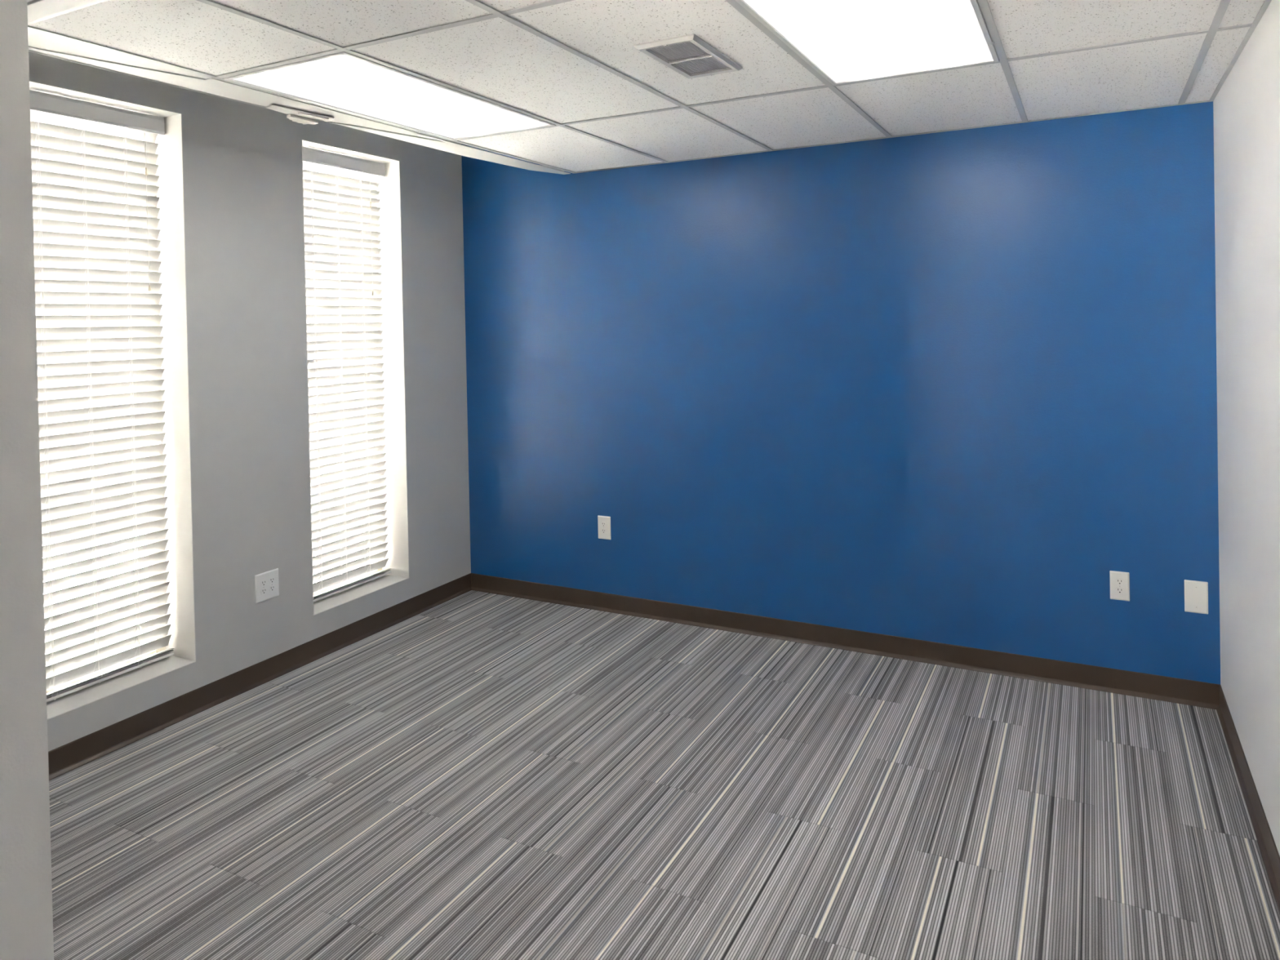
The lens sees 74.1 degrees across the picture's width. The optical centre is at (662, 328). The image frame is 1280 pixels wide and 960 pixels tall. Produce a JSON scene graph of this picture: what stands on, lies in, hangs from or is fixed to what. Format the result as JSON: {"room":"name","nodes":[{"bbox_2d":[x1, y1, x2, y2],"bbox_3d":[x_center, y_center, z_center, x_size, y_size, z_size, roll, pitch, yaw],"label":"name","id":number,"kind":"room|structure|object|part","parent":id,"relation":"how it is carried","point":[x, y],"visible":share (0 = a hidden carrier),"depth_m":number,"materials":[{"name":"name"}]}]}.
{"room":"empty office room","nodes":[
{"label":"empty office room","id":0,"kind":"room"},
{"bbox_2d":[0,0,53,959],"bbox_3d":[-2.815,0.147,2.444,8.164,3.150,0.150,-1,1,27],"label":"wall","id":1,"kind":"structure","parent":0,"point":[26,914],"depth_m":1.73,"materials":[{"name":"paint"}]},
{"bbox_2d":[28,51,471,751],"bbox_3d":[-2.133,0.117,3.920,0.260,3.150,3.400,-1,1,27],"label":"wall","id":2,"kind":"structure","parent":0,"point":[242,162],"depth_m":4.08,"materials":[{"name":"grey paint"}]},
{"bbox_2d":[29,80,195,719],"bbox_3d":[-2.350,0.273,3.482,0.259,2.412,0.678,-1,1,27],"label":"window","id":3,"kind":"structure","parent":2,"relation":"in","point":[171,203],"depth_m":3.75,"materials":[{"name":"white paint"}]},
{"bbox_2d":[29,89,173,702],"bbox_3d":[-2.360,0.273,3.487,0.081,2.398,0.650,-1,1,27],"label":"window blind","id":4,"kind":"object","parent":3,"relation":"attached to","point":[95,180],"visible":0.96,"depth_m":3.53,"materials":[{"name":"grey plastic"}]},
{"bbox_3d":[-2.446,0.287,3.341,0.054,2.325,0.013,-1,1,27],"label":"ladder cord","id":5,"kind":"part","parent":4,"relation":"part of","materials":[{"name":"white fabric"}]},
{"bbox_3d":[-2.435,0.286,3.343,0.018,2.327,0.006,-1,1,27],"label":"lift cord","id":6,"kind":"part","parent":4,"relation":"part of","materials":[{"name":"white fabric"}]},
{"bbox_3d":[-2.369,0.284,3.492,0.054,2.325,0.013,-1,1,27],"label":"ladder cord","id":7,"kind":"part","parent":4,"relation":"part of","materials":[{"name":"white fabric"}]},
{"bbox_3d":[-2.358,0.282,3.493,0.018,2.327,0.006,-1,1,27],"label":"lift cord","id":8,"kind":"part","parent":4,"relation":"part of","materials":[{"name":"white fabric"}]},
{"bbox_3d":[-2.346,1.458,3.505,0.060,0.016,0.638,-15,-6,26],"label":"rail","id":9,"kind":"part","parent":4,"relation":"part of","materials":[{"name":"white plastic"}]},
{"bbox_3d":[-2.293,0.281,3.643,0.054,2.325,0.013,-1,1,27],"label":"ladder cord","id":10,"kind":"part","parent":4,"relation":"part of","materials":[{"name":"white fabric"}]},
{"bbox_3d":[-2.282,0.279,3.644,0.018,2.327,0.006,-1,1,27],"label":"lift cord","id":11,"kind":"part","parent":4,"relation":"part of","materials":[{"name":"white fabric"}]},
{"bbox_3d":[-2.253,-0.537,3.703,0.008,0.706,0.010,-1,1,27],"label":"pull cord","id":12,"kind":"part","parent":4,"relation":"part of","materials":[{"name":"white fabric"}]},
{"bbox_2d":[48,573,471,780],"bbox_3d":[-1.945,1.637,3.939,0.018,0.103,3.246,-1,1,27],"label":"baseboard","id":13,"kind":"structure","parent":2,"relation":"attached to","point":[68,757],"depth_m":3.89,"materials":[{"name":"brown rubber"}]},
{"bbox_2d":[254,568,279,603],"bbox_3d":[-1.893,1.233,4.063,0.009,0.134,0.130,-1,1,27],"label":"wall outlet","id":14,"kind":"object","parent":2,"relation":"attached to","point":[266,584],"visible":1,"depth_m":4.06,"materials":[{"name":"white plastic"}]},
{"bbox_2d":[260,587,266,595],"bbox_3d":[-1.901,1.253,4.042,0.003,0.028,0.034,-1,1,27],"label":"receptacle","id":15,"kind":"object","parent":14,"relation":"attached to","point":[263,590],"depth_m":4.04,"materials":[{"name":"grey plastic"}]},
{"bbox_2d":[260,579,266,586],"bbox_3d":[-1.902,1.214,4.041,0.003,0.028,0.034,-1,1,27],"label":"receptacle","id":16,"kind":"object","parent":14,"relation":"attached to","point":[263,582],"depth_m":4.04,"materials":[{"name":"grey plastic"}]},
{"bbox_2d":[268,585,275,591],"bbox_3d":[-1.880,1.252,4.083,0.003,0.028,0.034,-1,1,27],"label":"receptacle","id":17,"kind":"object","parent":14,"relation":"attached to","point":[271,588],"depth_m":4.08,"materials":[{"name":"grey plastic"}]},
{"bbox_2d":[268,577,275,583],"bbox_3d":[-1.881,1.213,4.082,0.003,0.028,0.034,-1,1,27],"label":"receptacle","id":18,"kind":"object","parent":14,"relation":"attached to","point":[271,580],"depth_m":4.08,"materials":[{"name":"grey plastic"}]},
{"bbox_2d":[301,139,408,615],"bbox_3d":[-1.759,0.248,4.650,0.259,2.412,0.678,-1,1,27],"label":"window","id":19,"kind":"structure","parent":2,"relation":"in","point":[389,195],"depth_m":4.92,"materials":[{"name":"beige plastic"}]},
{"bbox_3d":[-1.851,0.252,4.697,0.006,2.347,0.608,-1,1,27],"label":"pane","id":20,"kind":"part","parent":19,"relation":"part of","materials":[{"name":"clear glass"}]},
{"bbox_2d":[302,146,391,602],"bbox_3d":[-1.769,0.248,4.655,0.081,2.398,0.650,-1,1,27],"label":"window blind","id":21,"kind":"object","parent":19,"relation":"attached to","point":[341,210],"visible":0.91,"depth_m":4.69,"materials":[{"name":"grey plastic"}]},
{"bbox_3d":[-1.854,0.262,4.510,0.054,2.325,0.013,-1,1,27],"label":"ladder cord","id":22,"kind":"part","parent":21,"relation":"part of","materials":[{"name":"white fabric"}]},
{"bbox_3d":[-1.843,0.261,4.511,0.018,2.327,0.006,-1,1,27],"label":"lift cord","id":23,"kind":"part","parent":21,"relation":"part of","materials":[{"name":"white fabric"}]},
{"bbox_3d":[-1.778,0.259,4.660,0.054,2.325,0.013,-1,1,27],"label":"ladder cord","id":24,"kind":"part","parent":21,"relation":"part of","materials":[{"name":"white fabric"}]},
{"bbox_3d":[-1.767,0.258,4.662,0.018,2.327,0.006,-1,1,27],"label":"lift cord","id":25,"kind":"part","parent":21,"relation":"part of","materials":[{"name":"white fabric"}]},
{"bbox_3d":[-1.754,1.433,4.673,0.060,0.016,0.638,-15,-6,26],"label":"rail","id":26,"kind":"part","parent":21,"relation":"part of","materials":[{"name":"white plastic"}]},
{"bbox_3d":[-1.702,0.256,4.811,0.054,2.325,0.013,-1,1,27],"label":"ladder cord","id":27,"kind":"part","parent":21,"relation":"part of","materials":[{"name":"white fabric"}]},
{"bbox_3d":[-1.691,0.255,4.812,0.018,2.327,0.006,-1,1,27],"label":"lift cord","id":28,"kind":"part","parent":21,"relation":"part of","materials":[{"name":"white fabric"}]},
{"bbox_3d":[-1.670,-0.562,4.854,0.008,0.706,0.010,-1,1,27],"label":"pull cord","id":29,"kind":"part","parent":21,"relation":"part of","materials":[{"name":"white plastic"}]},
{"bbox_2d":[27,0,1271,173],"bbox_3d":[0.234,-0.924,2.974,3.176,0.041,2.909,-1,1,27],"label":"ceiling","id":30,"kind":"structure","parent":0,"point":[575,66],"depth_m":2.86,"materials":[{"name":"white tile"}]},
{"bbox_2d":[26,0,97,22],"bbox_3d":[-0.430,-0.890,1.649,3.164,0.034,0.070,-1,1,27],"label":"ceiling light","id":31,"kind":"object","parent":30,"relation":"attached to","point":[36,9],"depth_m":2.26,"materials":[{"name":"white plastic"}]},
{"bbox_2d":[27,29,210,79],"bbox_3d":[-1.786,-0.864,2.692,0.173,0.003,0.700,-1,1,27],"label":"trim","id":32,"kind":"structure","parent":30,"relation":"attached to","point":[35,39],"depth_m":2.64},
{"bbox_2d":[28,45,564,174],"bbox_3d":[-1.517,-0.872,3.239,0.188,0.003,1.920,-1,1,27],"label":"trim","id":33,"kind":"structure","parent":30,"relation":"attached to","point":[211,86],"depth_m":3.10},
{"bbox_2d":[265,104,333,124],"bbox_3d":[-1.481,-0.861,3.434,0.152,0.014,0.300,-1,1,27],"label":"air vent","id":34,"kind":"object","parent":33,"relation":"attached to","point":[300,117],"visible":1,"depth_m":3.44,"materials":[{"name":"white metal"}]},
{"bbox_2d":[222,51,555,140],"bbox_3d":[-1.004,-0.925,3.351,0.590,0.095,1.194,-1,1,27],"label":"ceiling light","id":35,"kind":"object","parent":30,"relation":"attached to","point":[343,81],"visible":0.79,"depth_m":3.23,"materials":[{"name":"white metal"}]},
{"bbox_2d":[335,123,570,174],"bbox_3d":[-0.971,-0.891,4.291,0.164,0.003,1.590,-1,1,27],"label":"trim","id":36,"kind":"structure","parent":30,"relation":"attached to","point":[445,145],"depth_m":4.23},
{"bbox_2d":[633,33,742,78],"bbox_3d":[0.093,-0.897,2.825,0.212,0.016,0.404,-1,1,27],"label":"ceiling vent","id":37,"kind":"object","parent":30,"relation":"in","point":[689,55],"visible":1,"depth_m":2.80,"materials":[{"name":"white metal"}]},
{"bbox_3d":[0.053,-0.897,2.746,0.161,0.004,0.166,-1,1,27],"label":"louver panel","id":38,"kind":"part","parent":37,"relation":"part of","materials":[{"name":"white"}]},
{"bbox_3d":[0.133,-0.900,2.904,0.161,0.004,0.166,-1,1,27],"label":"louver panel","id":39,"kind":"part","parent":37,"relation":"part of","materials":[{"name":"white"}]},
{"bbox_2d":[735,0,999,85],"bbox_3d":[0.633,-0.948,2.522,0.590,0.095,1.194,-1,1,27],"label":"ceiling light","id":40,"kind":"object","parent":30,"relation":"attached to","point":[846,42],"visible":0.92,"depth_m":2.62,"materials":[{"name":"glowing white plastic diffuser"},{"name":"white metal"}]},
{"bbox_2d":[48,590,1279,959],"bbox_3d":[-2.750,1.783,2.306,8.564,0.120,7.300,-1,1,27],"label":"floor","id":41,"kind":"structure","parent":0,"point":[475,775],"depth_m":2.91,"materials":[{"name":"grey carpet"}]},
{"bbox_2d":[461,101,1220,684],"bbox_3d":[0.585,0.056,4.561,4.610,3.150,0.200,-1,1,27],"label":"wall","id":42,"kind":"structure","parent":0,"point":[944,387],"depth_m":4.21,"materials":[{"name":"blue paint"}]},
{"bbox_2d":[597,515,610,539],"bbox_3d":[-0.342,1.160,4.936,0.085,0.134,0.009,-1,1,27],"label":"wall outlet","id":43,"kind":"object","parent":42,"relation":"attached to","point":[603,522],"visible":1,"depth_m":4.93,"materials":[{"name":"white plastic"}]},
{"bbox_2d":[600,528,606,533],"bbox_3d":[-0.342,1.179,4.934,0.034,0.028,0.003,-1,1,27],"label":"receptacle","id":44,"kind":"object","parent":43,"relation":"attached to","point":[602,531],"depth_m":4.93,"materials":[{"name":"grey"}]},
{"bbox_2d":[600,521,606,527],"bbox_3d":[-0.343,1.140,4.933,0.034,0.028,0.003,-1,1,27],"label":"receptacle","id":45,"kind":"object","parent":43,"relation":"attached to","point":[603,524],"depth_m":4.93,"materials":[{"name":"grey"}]},
{"bbox_2d":[471,573,1220,709],"bbox_3d":[0.566,1.581,4.480,4.010,0.103,0.018,-1,1,27],"label":"baseboard","id":46,"kind":"structure","parent":42,"relation":"attached to","point":[1163,688],"depth_m":4.22,"materials":[{"name":"brown rubber"}]},
{"bbox_2d":[1109,570,1129,600],"bbox_3d":[2.017,1.137,3.741,0.076,0.126,0.009,-1,1,27],"label":"wall outlet","id":47,"kind":"object","parent":42,"relation":"attached to","point":[1119,580],"visible":1,"depth_m":3.74,"materials":[{"name":"white plastic"}]},
{"bbox_2d":[1115,586,1124,594],"bbox_3d":[2.016,1.156,3.739,0.034,0.028,0.003,-1,1,27],"label":"receptacle","id":48,"kind":"object","parent":47,"relation":"attached to","point":[1118,590],"depth_m":3.74,"materials":[{"name":"grey plastic"}]},
{"bbox_2d":[1115,578,1124,585],"bbox_3d":[2.015,1.117,3.739,0.034,0.028,0.003,-1,1,27],"label":"receptacle","id":49,"kind":"object","parent":47,"relation":"attached to","point":[1117,581],"depth_m":3.74,"materials":[{"name":"grey plastic"}]},
{"bbox_2d":[1184,579,1208,614],"bbox_3d":[2.273,1.145,3.612,0.086,0.137,0.008,-1,1,27],"label":"blank wall plate","id":50,"kind":"object","parent":42,"relation":"attached to","point":[1196,593],"visible":1,"depth_m":3.61,"materials":[{"name":"white plastic"}]},
{"bbox_2d":[1213,0,1279,856],"bbox_3d":[0.814,0.097,0.409,0.150,3.150,7.000,-1,1,27],"label":"wall","id":51,"kind":"structure","parent":0,"point":[1246,106],"depth_m":2.78,"materials":[{"name":"paint"}]},
{"bbox_2d":[1216,684,1279,911],"bbox_3d":[1.615,1.586,2.135,0.018,0.103,3.246,-1,1,27],"label":"baseboard","id":52,"kind":"structure","parent":51,"relation":"attached to","point":[1267,845],"depth_m":2.84,"materials":[{"name":"brown rubber"}]},
{"label":"outside","id":53,"kind":"structure","parent":0,"visible":0},
{"bbox_2d":[44,475,312,678],"bbox_3d":[-3.844,2.114,-1.674,60.000,0.050,55.000,-1,1,27],"label":"ground","id":54,"kind":"structure","parent":53,"point":[312,476],"depth_m":5.80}
]}

